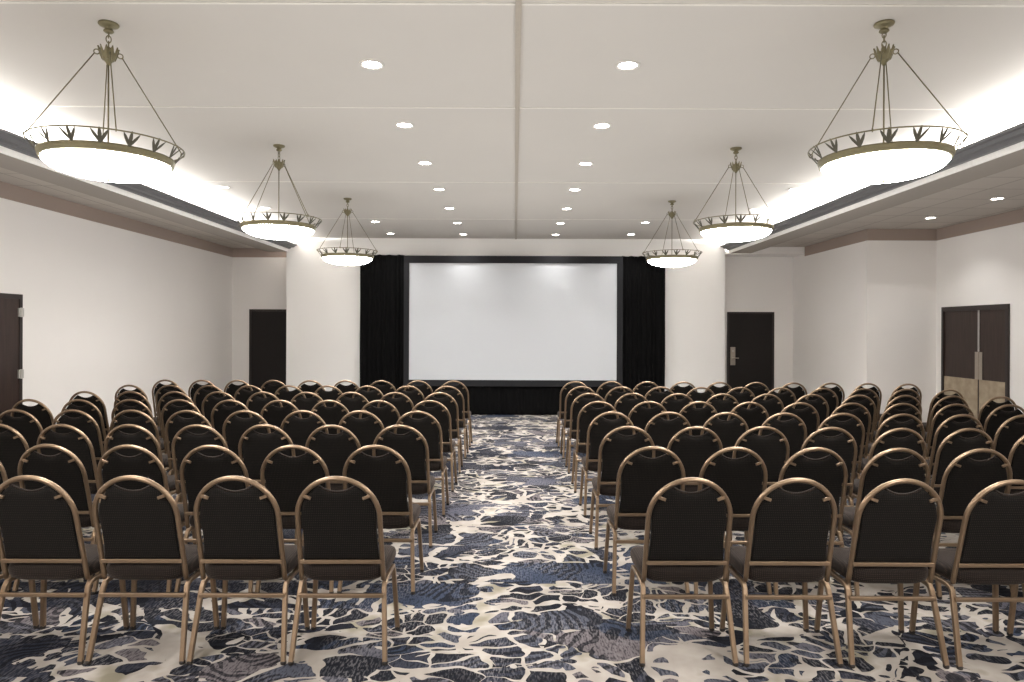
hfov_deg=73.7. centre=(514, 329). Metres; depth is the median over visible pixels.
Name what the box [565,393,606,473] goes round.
banquet chair
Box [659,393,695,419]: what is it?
banquet chair
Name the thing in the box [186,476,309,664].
banquet chair
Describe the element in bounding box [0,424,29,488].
banquet chair
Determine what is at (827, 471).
banquet chair
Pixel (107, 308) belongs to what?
wall
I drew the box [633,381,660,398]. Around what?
banquet chair
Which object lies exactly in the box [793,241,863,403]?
wall
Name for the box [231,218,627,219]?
trim
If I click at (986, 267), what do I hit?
wall
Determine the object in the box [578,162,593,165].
recessed light
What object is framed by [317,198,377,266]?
chandelier
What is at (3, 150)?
trim
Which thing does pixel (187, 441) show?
banquet chair
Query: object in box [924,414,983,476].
banquet chair
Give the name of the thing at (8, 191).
trim
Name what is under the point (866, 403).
banquet chair
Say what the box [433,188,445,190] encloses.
recessed light
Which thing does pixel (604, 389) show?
banquet chair
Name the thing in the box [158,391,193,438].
banquet chair
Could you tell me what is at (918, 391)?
banquet chair
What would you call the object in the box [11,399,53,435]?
banquet chair
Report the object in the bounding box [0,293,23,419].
door
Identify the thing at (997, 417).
banquet chair
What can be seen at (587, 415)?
banquet chair
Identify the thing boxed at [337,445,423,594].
banquet chair
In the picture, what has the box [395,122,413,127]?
recessed light
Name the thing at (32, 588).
banquet chair
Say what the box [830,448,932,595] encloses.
banquet chair
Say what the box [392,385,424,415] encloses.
banquet chair
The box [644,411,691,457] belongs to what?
banquet chair
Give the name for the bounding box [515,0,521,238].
trim
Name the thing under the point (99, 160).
chandelier
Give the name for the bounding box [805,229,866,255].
trim
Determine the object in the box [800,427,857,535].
banquet chair
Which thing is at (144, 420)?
banquet chair
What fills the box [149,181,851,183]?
trim
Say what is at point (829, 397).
banquet chair
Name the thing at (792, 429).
banquet chair
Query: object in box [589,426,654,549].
banquet chair
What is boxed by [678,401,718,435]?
banquet chair
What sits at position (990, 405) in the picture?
banquet chair
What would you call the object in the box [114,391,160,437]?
banquet chair
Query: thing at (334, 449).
banquet chair
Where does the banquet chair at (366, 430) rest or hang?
on the floor
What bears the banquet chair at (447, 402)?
on the floor
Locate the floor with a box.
[0,415,1023,681]
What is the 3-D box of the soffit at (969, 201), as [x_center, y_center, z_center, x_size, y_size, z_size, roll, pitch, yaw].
[5.691,-1.666,5.500,2.270,0.060,17.000,0,0,0]
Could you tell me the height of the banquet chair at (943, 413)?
0.930 m
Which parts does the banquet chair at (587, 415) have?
leg, leg, seat, backrest, frame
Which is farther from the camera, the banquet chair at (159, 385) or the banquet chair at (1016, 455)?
the banquet chair at (159, 385)
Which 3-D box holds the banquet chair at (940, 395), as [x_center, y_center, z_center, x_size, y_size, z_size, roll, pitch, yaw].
[5.314,1.187,8.589,0.485,0.930,0.517,0,0,0]
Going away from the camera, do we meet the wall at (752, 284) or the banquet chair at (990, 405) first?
the banquet chair at (990, 405)
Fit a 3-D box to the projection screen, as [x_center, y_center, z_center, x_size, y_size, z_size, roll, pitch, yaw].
[-0.035,0.106,13.195,4.200,3.055,0.210,0,0,0]
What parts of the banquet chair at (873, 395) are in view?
backrest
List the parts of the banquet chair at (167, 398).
backrest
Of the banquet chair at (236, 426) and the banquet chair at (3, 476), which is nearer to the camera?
the banquet chair at (3, 476)
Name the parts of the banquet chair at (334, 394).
frame, backrest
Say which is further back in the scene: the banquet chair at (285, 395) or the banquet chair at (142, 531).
the banquet chair at (285, 395)
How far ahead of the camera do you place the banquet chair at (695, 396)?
8.58 m
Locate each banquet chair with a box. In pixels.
[0,409,43,453]
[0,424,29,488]
[0,462,11,591]
[0,475,129,664]
[0,544,39,628]
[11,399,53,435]
[12,444,101,591]
[37,424,104,543]
[52,409,105,468]
[61,399,109,447]
[68,391,113,435]
[85,475,219,664]
[91,444,198,594]
[102,424,186,537]
[110,409,181,501]
[111,399,173,474]
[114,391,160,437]
[115,385,157,426]
[152,379,178,416]
[155,385,186,426]
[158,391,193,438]
[161,399,201,453]
[165,410,211,501]
[171,424,227,532]
[174,445,252,592]
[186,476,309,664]
[188,380,214,406]
[194,385,225,417]
[201,391,237,428]
[211,399,251,444]
[222,410,270,462]
[224,380,252,397]
[234,385,266,406]
[238,424,296,544]
[246,391,282,416]
[255,445,333,592]
[260,380,288,396]
[260,400,301,432]
[274,385,305,406]
[280,410,328,455]
[288,476,399,665]
[290,392,325,418]
[298,380,324,397]
[302,425,360,545]
[309,400,349,433]
[313,385,342,406]
[332,380,358,397]
[334,392,368,418]
[337,410,384,455]
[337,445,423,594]
[352,385,383,406]
[359,400,399,432]
[367,380,395,397]
[372,424,437,547]
[377,392,413,420]
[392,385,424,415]
[394,411,448,516]
[404,380,432,399]
[410,400,457,491]
[422,392,462,473]
[433,386,468,458]
[441,380,472,446]
[556,381,587,447]
[560,386,596,458]
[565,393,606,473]
[571,401,618,492]
[579,411,634,516]
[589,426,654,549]
[596,381,624,399]
[603,446,689,595]
[604,386,636,409]
[614,393,649,419]
[626,477,738,666]
[627,401,668,434]
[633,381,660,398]
[644,386,676,407]
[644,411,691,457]
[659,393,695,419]
[667,426,725,550]
[669,381,696,399]
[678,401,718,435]
[686,387,716,408]
[694,447,771,594]
[700,412,748,457]
[703,393,738,420]
[705,382,731,399]
[720,478,842,667]
[723,387,754,408]
[727,402,768,434]
[730,426,789,545]
[741,382,768,399]
[747,394,783,418]
[758,412,806,463]
[763,387,796,409]
[773,447,852,595]
[777,402,819,444]
[778,382,806,399]
[792,394,828,430]
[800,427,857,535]
[806,388,838,418]
[814,478,949,668]
[816,383,844,408]
[818,413,864,504]
[830,402,870,457]
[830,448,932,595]
[840,395,875,442]
[840,428,926,536]
[848,388,878,430]
[851,413,924,501]
[853,383,881,421]
[857,403,921,478]
[866,395,921,456]
[876,383,921,429]
[876,389,921,430]
[909,479,1023,669]
[921,395,968,478]
[922,389,963,459]
[922,403,974,459]
[923,428,994,532]
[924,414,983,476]
[932,448,1012,599]
[977,396,1017,429]
[983,404,1023,455]
[993,415,1023,467]
[1004,435,1023,493]
[1007,584,1018,636]
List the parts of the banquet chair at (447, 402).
backrest, frame, seat, leg, leg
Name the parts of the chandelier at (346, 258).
lamp shade, stem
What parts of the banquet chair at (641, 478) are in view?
leg, leg, seat, rail, frame, backrest, leg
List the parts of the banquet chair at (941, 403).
frame, backrest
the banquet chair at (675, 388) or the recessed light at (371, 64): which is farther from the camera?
the banquet chair at (675, 388)
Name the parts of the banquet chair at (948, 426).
seat, backrest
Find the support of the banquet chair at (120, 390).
on the floor
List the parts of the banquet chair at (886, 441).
leg, seat, backrest, frame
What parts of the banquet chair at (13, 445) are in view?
backrest, frame, seat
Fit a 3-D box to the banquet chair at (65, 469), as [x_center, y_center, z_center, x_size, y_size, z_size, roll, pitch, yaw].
[-2.859,1.159,4.414,0.485,0.930,0.517,0,0,0]
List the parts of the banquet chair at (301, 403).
backrest, frame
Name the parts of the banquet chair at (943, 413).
backrest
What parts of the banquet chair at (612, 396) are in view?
backrest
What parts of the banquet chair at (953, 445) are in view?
seat, frame, backrest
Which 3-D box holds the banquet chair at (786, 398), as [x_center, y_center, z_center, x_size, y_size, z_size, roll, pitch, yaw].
[3.324,1.180,8.771,0.485,0.930,0.517,0,0,1]
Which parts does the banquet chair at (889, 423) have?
seat, frame, backrest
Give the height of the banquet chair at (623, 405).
0.930 m
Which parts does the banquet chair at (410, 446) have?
backrest, frame, rail, seat, leg, leg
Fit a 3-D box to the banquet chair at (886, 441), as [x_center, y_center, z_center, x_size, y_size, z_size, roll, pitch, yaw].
[2.823,1.179,5.236,0.485,0.930,0.517,0,0,-1]
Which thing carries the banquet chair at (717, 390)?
on the floor
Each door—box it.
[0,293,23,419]
[249,309,285,389]
[727,312,773,392]
[941,304,1009,423]
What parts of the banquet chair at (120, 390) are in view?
backrest, frame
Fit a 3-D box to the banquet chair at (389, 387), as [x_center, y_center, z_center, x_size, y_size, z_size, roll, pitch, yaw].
[-1.859,1.162,9.736,0.485,0.930,0.517,0,0,0]
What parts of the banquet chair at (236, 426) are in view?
frame, backrest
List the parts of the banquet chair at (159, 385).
backrest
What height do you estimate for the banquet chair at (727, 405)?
0.930 m
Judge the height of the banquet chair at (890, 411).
0.930 m
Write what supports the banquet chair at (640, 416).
on the floor
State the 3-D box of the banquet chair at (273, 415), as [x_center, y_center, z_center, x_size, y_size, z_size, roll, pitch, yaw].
[-2.356,1.161,7.065,0.485,0.930,0.517,0,0,-1]
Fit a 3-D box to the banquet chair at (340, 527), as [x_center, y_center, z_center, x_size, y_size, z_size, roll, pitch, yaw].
[-0.864,1.166,3.527,0.485,0.930,0.517,0,0,-1]
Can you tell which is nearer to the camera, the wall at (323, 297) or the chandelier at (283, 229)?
the chandelier at (283, 229)
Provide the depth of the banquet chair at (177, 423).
5.96 m
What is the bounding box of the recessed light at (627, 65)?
[615,60,639,70]
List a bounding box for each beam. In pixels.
[0,153,286,251]
[732,149,1023,252]
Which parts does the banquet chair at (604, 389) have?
backrest, frame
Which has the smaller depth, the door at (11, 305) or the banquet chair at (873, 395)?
the door at (11, 305)
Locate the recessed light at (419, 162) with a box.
[417,161,432,164]
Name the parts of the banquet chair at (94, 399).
backrest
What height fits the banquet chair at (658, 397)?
0.930 m
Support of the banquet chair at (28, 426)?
on the floor
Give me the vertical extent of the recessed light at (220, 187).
0.008 m
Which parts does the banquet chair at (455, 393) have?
backrest, frame, seat, leg, leg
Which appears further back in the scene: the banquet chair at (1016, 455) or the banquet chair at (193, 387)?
the banquet chair at (193, 387)
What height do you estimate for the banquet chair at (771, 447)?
0.930 m
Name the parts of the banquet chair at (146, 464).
leg, backrest, frame, leg, seat, leg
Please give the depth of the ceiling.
5.24 m
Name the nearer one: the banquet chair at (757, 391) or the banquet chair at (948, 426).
the banquet chair at (948, 426)
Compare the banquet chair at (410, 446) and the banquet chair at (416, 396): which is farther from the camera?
the banquet chair at (416, 396)
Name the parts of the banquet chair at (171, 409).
backrest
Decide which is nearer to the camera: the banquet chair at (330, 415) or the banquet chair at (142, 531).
the banquet chair at (142, 531)
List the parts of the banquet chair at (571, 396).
leg, leg, seat, backrest, frame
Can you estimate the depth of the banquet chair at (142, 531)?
3.36 m
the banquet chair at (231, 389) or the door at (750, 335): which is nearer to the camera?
the banquet chair at (231, 389)
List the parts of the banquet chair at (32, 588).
leg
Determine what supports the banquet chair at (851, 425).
on the floor
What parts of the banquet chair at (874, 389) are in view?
backrest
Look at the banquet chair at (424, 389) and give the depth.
9.51 m
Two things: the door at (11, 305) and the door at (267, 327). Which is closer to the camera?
the door at (11, 305)
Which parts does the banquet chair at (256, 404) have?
backrest, frame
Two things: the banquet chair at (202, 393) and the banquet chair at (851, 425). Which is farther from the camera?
the banquet chair at (202, 393)
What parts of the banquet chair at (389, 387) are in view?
backrest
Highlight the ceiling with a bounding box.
[0,0,1023,238]
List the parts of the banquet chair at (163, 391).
backrest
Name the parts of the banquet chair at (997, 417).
frame, backrest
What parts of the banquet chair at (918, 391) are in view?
frame, backrest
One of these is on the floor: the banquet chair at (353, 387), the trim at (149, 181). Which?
the banquet chair at (353, 387)
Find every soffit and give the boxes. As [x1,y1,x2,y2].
[0,167,253,247]
[771,164,1023,246]
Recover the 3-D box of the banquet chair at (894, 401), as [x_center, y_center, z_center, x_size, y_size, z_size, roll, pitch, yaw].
[4.320,1.184,7.803,0.485,0.930,0.517,0,0,0]
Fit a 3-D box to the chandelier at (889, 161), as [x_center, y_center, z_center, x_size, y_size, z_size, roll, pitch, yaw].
[2.139,-1.314,3.960,0.813,0.929,0.813,0,0,-34]
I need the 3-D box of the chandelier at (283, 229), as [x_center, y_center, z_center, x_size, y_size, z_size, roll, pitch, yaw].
[-2.295,-1.329,6.640,0.813,0.929,0.813,0,0,5]
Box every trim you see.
[0,1,1023,6]
[0,106,1023,109]
[0,128,296,248]
[0,146,288,251]
[0,181,231,256]
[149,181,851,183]
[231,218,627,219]
[232,248,286,256]
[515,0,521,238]
[720,122,1023,249]
[729,141,1023,252]
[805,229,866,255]
[867,229,935,240]
[936,208,1023,240]
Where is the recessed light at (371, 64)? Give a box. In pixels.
[359,59,384,69]
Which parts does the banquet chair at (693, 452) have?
seat, rail, backrest, frame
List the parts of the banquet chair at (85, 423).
backrest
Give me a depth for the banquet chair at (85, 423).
5.98 m
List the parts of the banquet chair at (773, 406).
frame, backrest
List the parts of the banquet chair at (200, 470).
leg, seat, frame, backrest, leg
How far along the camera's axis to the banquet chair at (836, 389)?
9.37 m
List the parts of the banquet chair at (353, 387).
frame, backrest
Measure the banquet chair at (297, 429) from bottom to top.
0.930 m
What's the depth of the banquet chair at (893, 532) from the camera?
3.35 m
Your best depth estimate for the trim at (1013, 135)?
7.46 m
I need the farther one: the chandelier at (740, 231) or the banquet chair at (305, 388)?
the banquet chair at (305, 388)
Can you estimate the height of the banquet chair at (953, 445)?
0.930 m
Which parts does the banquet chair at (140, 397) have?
backrest, frame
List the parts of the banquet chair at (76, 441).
backrest, frame, seat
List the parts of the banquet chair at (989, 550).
leg, leg, seat, frame, rail, backrest, leg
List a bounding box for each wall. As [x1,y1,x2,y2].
[0,198,231,426]
[232,257,286,384]
[286,238,724,392]
[725,242,792,392]
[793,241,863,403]
[864,240,935,421]
[936,222,1023,413]
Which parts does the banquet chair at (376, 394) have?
backrest, frame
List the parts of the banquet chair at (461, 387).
backrest, frame, leg, leg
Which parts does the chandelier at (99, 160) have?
rod, rod, lamp shade, stem, crown, chain, rod, rod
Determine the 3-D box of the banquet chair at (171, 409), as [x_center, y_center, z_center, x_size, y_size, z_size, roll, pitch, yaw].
[-3.360,1.157,7.082,0.485,0.930,0.517,0,0,1]
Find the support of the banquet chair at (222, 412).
on the floor
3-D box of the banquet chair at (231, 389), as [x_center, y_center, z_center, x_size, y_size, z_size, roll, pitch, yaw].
[-3.851,1.155,9.721,0.485,0.930,0.517,0,0,1]
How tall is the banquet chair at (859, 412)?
0.930 m
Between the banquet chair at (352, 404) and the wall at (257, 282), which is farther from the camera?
the wall at (257, 282)
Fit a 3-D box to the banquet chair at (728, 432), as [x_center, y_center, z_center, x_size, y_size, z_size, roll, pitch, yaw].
[1.832,1.175,6.158,0.485,0.930,0.517,0,0,0]
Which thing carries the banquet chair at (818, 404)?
on the floor
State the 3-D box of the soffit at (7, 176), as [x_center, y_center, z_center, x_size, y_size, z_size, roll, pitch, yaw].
[-5.294,-1.704,5.500,1.000,0.060,17.000,0,0,0]
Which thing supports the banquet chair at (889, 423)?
on the floor
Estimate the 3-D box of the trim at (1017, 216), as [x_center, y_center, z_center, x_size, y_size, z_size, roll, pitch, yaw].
[6.824,-1.540,4.030,0.003,0.185,14.060,0,0,0]
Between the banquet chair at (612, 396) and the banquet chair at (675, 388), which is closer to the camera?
the banquet chair at (612, 396)
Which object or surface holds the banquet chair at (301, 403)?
on the floor
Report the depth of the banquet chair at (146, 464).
4.19 m
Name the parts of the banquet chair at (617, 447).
leg, leg, seat, rail, frame, backrest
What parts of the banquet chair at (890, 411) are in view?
seat, backrest, frame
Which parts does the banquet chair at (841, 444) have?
backrest, frame, seat, leg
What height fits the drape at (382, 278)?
3.080 m
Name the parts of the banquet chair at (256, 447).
backrest, frame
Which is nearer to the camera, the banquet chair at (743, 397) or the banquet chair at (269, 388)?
the banquet chair at (743, 397)
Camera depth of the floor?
3.84 m
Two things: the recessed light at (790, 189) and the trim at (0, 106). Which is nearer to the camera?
the trim at (0, 106)
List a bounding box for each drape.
[360,254,403,390]
[622,256,664,392]
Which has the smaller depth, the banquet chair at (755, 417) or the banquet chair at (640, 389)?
the banquet chair at (755, 417)
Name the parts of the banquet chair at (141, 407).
backrest, frame, seat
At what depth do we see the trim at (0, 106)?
5.48 m
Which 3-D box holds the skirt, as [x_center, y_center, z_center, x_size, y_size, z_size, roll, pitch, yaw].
[-0.037,1.352,13.139,4.196,0.556,0.040,0,0,0]
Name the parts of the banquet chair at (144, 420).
backrest, frame, seat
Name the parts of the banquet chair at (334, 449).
frame, backrest, seat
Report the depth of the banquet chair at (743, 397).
8.57 m
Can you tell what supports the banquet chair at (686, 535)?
on the floor
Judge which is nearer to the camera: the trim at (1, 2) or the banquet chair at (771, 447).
the trim at (1, 2)
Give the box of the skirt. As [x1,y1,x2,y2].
[404,386,599,414]
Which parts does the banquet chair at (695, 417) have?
backrest, frame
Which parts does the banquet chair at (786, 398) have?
backrest, frame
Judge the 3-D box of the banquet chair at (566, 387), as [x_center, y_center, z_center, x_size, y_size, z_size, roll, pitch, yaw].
[0.835,1.172,9.720,0.485,0.930,0.517,0,0,0]
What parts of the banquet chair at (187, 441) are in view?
leg, frame, backrest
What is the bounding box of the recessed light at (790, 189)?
[788,188,801,190]
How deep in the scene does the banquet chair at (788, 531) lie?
3.36 m
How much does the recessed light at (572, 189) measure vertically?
0.008 m
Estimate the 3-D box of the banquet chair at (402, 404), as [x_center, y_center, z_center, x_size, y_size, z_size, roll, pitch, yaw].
[-1.358,1.164,7.958,0.485,0.930,0.517,0,0,-1]
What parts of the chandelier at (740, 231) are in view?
rod, rod, stem, crown, lamp shade, rod, rod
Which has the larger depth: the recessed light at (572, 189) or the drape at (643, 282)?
the drape at (643, 282)
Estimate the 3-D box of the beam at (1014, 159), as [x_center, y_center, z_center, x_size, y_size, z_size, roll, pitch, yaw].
[4.395,-1.526,5.175,0.400,0.058,16.350,0,0,0]
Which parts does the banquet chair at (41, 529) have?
leg, backrest, rail, leg, frame, seat, leg, leg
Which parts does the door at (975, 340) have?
kick plate, push plate, push plate, kick plate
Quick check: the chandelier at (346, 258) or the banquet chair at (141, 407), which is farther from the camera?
the chandelier at (346, 258)
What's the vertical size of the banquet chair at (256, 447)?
0.930 m
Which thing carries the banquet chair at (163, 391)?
on the floor
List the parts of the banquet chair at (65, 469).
leg, backrest, frame, rail, seat, leg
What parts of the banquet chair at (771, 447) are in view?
backrest, frame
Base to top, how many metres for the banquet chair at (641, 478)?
0.930 m
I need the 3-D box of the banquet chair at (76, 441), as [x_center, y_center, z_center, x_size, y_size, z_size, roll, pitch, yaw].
[-3.352,1.157,5.285,0.485,0.930,0.517,0,0,0]
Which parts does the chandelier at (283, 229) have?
rod, rod, lamp shade, stem, crown, rod, rod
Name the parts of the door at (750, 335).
lock plate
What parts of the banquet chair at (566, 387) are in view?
leg, leg, seat, frame, backrest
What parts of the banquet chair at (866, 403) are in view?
backrest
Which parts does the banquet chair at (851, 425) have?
backrest, frame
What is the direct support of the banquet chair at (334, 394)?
on the floor
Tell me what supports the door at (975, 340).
in the wall at (986, 267)
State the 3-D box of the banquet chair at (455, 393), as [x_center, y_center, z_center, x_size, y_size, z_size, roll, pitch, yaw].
[-0.853,1.166,8.854,0.485,0.930,0.517,0,0,0]
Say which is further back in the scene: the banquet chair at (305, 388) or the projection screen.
the projection screen
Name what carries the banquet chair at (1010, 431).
on the floor
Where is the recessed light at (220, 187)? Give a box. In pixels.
[216,186,229,188]
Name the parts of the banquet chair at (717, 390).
backrest, frame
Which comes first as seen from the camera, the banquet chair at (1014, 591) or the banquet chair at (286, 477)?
the banquet chair at (1014, 591)
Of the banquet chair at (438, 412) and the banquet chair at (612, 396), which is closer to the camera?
the banquet chair at (438, 412)
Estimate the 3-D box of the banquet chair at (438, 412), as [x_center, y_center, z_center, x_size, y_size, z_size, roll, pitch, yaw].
[-0.855,1.166,7.084,0.485,0.930,0.517,0,0,0]
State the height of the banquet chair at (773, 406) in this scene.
0.930 m
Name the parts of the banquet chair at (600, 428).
leg, leg, seat, rail, frame, backrest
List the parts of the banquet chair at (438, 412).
backrest, frame, seat, leg, leg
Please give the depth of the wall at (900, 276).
11.06 m
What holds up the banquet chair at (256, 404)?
on the floor
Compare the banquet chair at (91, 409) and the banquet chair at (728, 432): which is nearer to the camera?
the banquet chair at (728, 432)
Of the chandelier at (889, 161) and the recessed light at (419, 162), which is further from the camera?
the recessed light at (419, 162)
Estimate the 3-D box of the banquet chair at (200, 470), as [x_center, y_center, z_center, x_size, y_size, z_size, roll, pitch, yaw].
[-1.853,1.162,4.401,0.485,0.930,0.517,0,0,0]
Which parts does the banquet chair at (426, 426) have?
backrest, frame, seat, leg, leg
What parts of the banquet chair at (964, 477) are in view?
leg, seat, rail, frame, backrest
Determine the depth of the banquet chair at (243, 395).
8.62 m
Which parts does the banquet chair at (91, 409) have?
backrest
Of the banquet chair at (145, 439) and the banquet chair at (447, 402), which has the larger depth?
the banquet chair at (447, 402)
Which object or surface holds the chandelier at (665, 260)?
hanging from the ceiling
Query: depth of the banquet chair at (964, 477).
4.17 m
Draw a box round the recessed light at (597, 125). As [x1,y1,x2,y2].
[592,123,611,128]
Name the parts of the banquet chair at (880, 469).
seat, leg, frame, backrest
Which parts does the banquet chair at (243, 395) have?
backrest, frame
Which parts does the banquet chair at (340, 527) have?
leg, leg, backrest, frame, rail, seat, leg, leg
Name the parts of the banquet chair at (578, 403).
leg, leg, seat, frame, backrest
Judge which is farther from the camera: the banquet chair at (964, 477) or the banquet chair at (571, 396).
the banquet chair at (571, 396)
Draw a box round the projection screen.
[403,255,622,386]
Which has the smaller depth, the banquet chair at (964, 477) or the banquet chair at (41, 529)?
the banquet chair at (41, 529)
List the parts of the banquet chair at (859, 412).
backrest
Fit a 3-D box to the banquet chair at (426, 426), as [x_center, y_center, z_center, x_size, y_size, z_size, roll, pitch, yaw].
[-0.852,1.166,6.180,0.485,0.930,0.517,0,0,0]
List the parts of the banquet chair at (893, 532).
leg, leg, seat, rail, frame, backrest, leg, leg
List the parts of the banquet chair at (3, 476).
backrest, frame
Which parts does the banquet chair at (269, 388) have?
backrest, frame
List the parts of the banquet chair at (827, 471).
leg, backrest, frame, leg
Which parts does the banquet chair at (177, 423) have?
backrest, frame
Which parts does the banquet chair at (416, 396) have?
frame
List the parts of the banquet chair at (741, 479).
leg, backrest, frame, seat, rail, leg, leg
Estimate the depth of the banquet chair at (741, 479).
4.20 m
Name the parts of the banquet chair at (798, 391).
backrest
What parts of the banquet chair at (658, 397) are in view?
backrest, frame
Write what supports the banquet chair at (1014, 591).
on the floor
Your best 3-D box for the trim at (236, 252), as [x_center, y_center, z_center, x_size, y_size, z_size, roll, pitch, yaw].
[-5.130,-1.581,13.998,1.330,0.185,0.003,0,0,0]
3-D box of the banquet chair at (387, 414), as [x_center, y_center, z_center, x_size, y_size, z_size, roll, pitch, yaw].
[-1.361,1.164,7.069,0.485,0.930,0.517,0,0,0]
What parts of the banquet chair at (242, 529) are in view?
leg, leg, backrest, frame, rail, seat, leg, leg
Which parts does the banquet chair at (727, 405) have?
frame, backrest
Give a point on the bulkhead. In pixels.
(770, 251)
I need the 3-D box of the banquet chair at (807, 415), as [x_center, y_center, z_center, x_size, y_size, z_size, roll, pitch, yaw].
[2.825,1.179,7.008,0.485,0.930,0.517,0,0,0]
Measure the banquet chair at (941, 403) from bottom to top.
0.930 m
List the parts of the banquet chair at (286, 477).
leg, rail, seat, backrest, frame, leg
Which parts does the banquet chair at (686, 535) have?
leg, leg, seat, rail, frame, backrest, leg, leg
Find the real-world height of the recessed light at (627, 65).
0.008 m
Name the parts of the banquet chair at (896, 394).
frame, backrest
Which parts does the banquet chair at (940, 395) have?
frame, backrest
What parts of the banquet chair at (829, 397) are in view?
frame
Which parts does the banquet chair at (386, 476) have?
leg, backrest, frame, rail, seat, leg, leg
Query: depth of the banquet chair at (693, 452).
5.08 m
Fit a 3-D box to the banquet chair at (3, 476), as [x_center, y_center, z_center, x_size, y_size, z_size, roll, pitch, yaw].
[-3.358,1.157,4.419,0.485,0.930,0.517,0,0,1]
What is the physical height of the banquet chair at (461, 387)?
0.930 m
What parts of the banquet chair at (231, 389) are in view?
backrest, frame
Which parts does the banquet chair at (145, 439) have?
backrest, frame, seat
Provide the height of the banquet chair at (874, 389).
0.930 m
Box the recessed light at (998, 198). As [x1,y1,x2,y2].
[989,197,1004,199]
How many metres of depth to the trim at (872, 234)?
11.06 m
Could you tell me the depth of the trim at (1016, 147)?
7.30 m
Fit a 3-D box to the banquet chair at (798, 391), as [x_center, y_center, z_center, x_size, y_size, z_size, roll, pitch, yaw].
[3.819,1.182,9.612,0.485,0.930,0.517,0,0,-1]
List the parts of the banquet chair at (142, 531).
leg, leg, backrest, frame, rail, seat, leg, leg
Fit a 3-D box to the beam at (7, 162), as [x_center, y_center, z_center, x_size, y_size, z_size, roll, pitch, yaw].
[-4.635,-1.557,5.175,0.400,0.058,16.350,0,0,0]
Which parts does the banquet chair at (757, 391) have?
frame, backrest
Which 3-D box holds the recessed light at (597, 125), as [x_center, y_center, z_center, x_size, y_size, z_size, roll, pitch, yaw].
[0.758,-1.779,5.960,0.168,0.008,0.168,0,0,0]
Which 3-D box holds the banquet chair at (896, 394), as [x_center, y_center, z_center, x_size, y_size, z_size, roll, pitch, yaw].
[4.816,1.186,8.647,0.485,0.930,0.517,0,0,0]
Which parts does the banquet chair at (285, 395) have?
frame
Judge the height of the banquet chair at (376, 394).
0.930 m
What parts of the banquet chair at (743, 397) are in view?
frame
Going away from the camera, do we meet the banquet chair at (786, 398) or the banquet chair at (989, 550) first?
the banquet chair at (989, 550)
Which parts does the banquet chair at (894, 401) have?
frame, backrest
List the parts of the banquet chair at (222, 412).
frame, backrest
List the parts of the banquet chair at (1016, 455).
rail, seat, backrest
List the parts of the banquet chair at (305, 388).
backrest, frame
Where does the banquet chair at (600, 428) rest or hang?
on the floor
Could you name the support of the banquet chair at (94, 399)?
on the floor
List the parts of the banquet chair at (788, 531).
leg, leg, seat, rail, frame, backrest, leg, leg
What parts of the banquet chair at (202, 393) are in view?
frame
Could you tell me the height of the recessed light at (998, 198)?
0.008 m
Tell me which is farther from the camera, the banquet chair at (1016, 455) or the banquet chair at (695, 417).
the banquet chair at (695, 417)
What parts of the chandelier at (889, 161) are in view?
rod, rod, stem, crown, chain, lamp shade, rod, rod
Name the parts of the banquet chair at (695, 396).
backrest, frame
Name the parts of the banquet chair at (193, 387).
frame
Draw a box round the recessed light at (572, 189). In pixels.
[568,188,580,190]
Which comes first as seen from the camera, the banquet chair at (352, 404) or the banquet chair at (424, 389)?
the banquet chair at (352, 404)
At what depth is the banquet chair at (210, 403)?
7.75 m
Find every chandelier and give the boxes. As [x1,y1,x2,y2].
[22,19,184,182]
[234,144,321,240]
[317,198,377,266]
[642,200,701,267]
[693,147,779,242]
[807,19,968,183]
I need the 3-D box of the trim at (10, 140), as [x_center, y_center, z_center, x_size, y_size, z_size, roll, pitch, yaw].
[-4.342,-1.626,5.165,0.185,0.090,16.330,0,0,0]
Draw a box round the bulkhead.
[725,247,804,256]

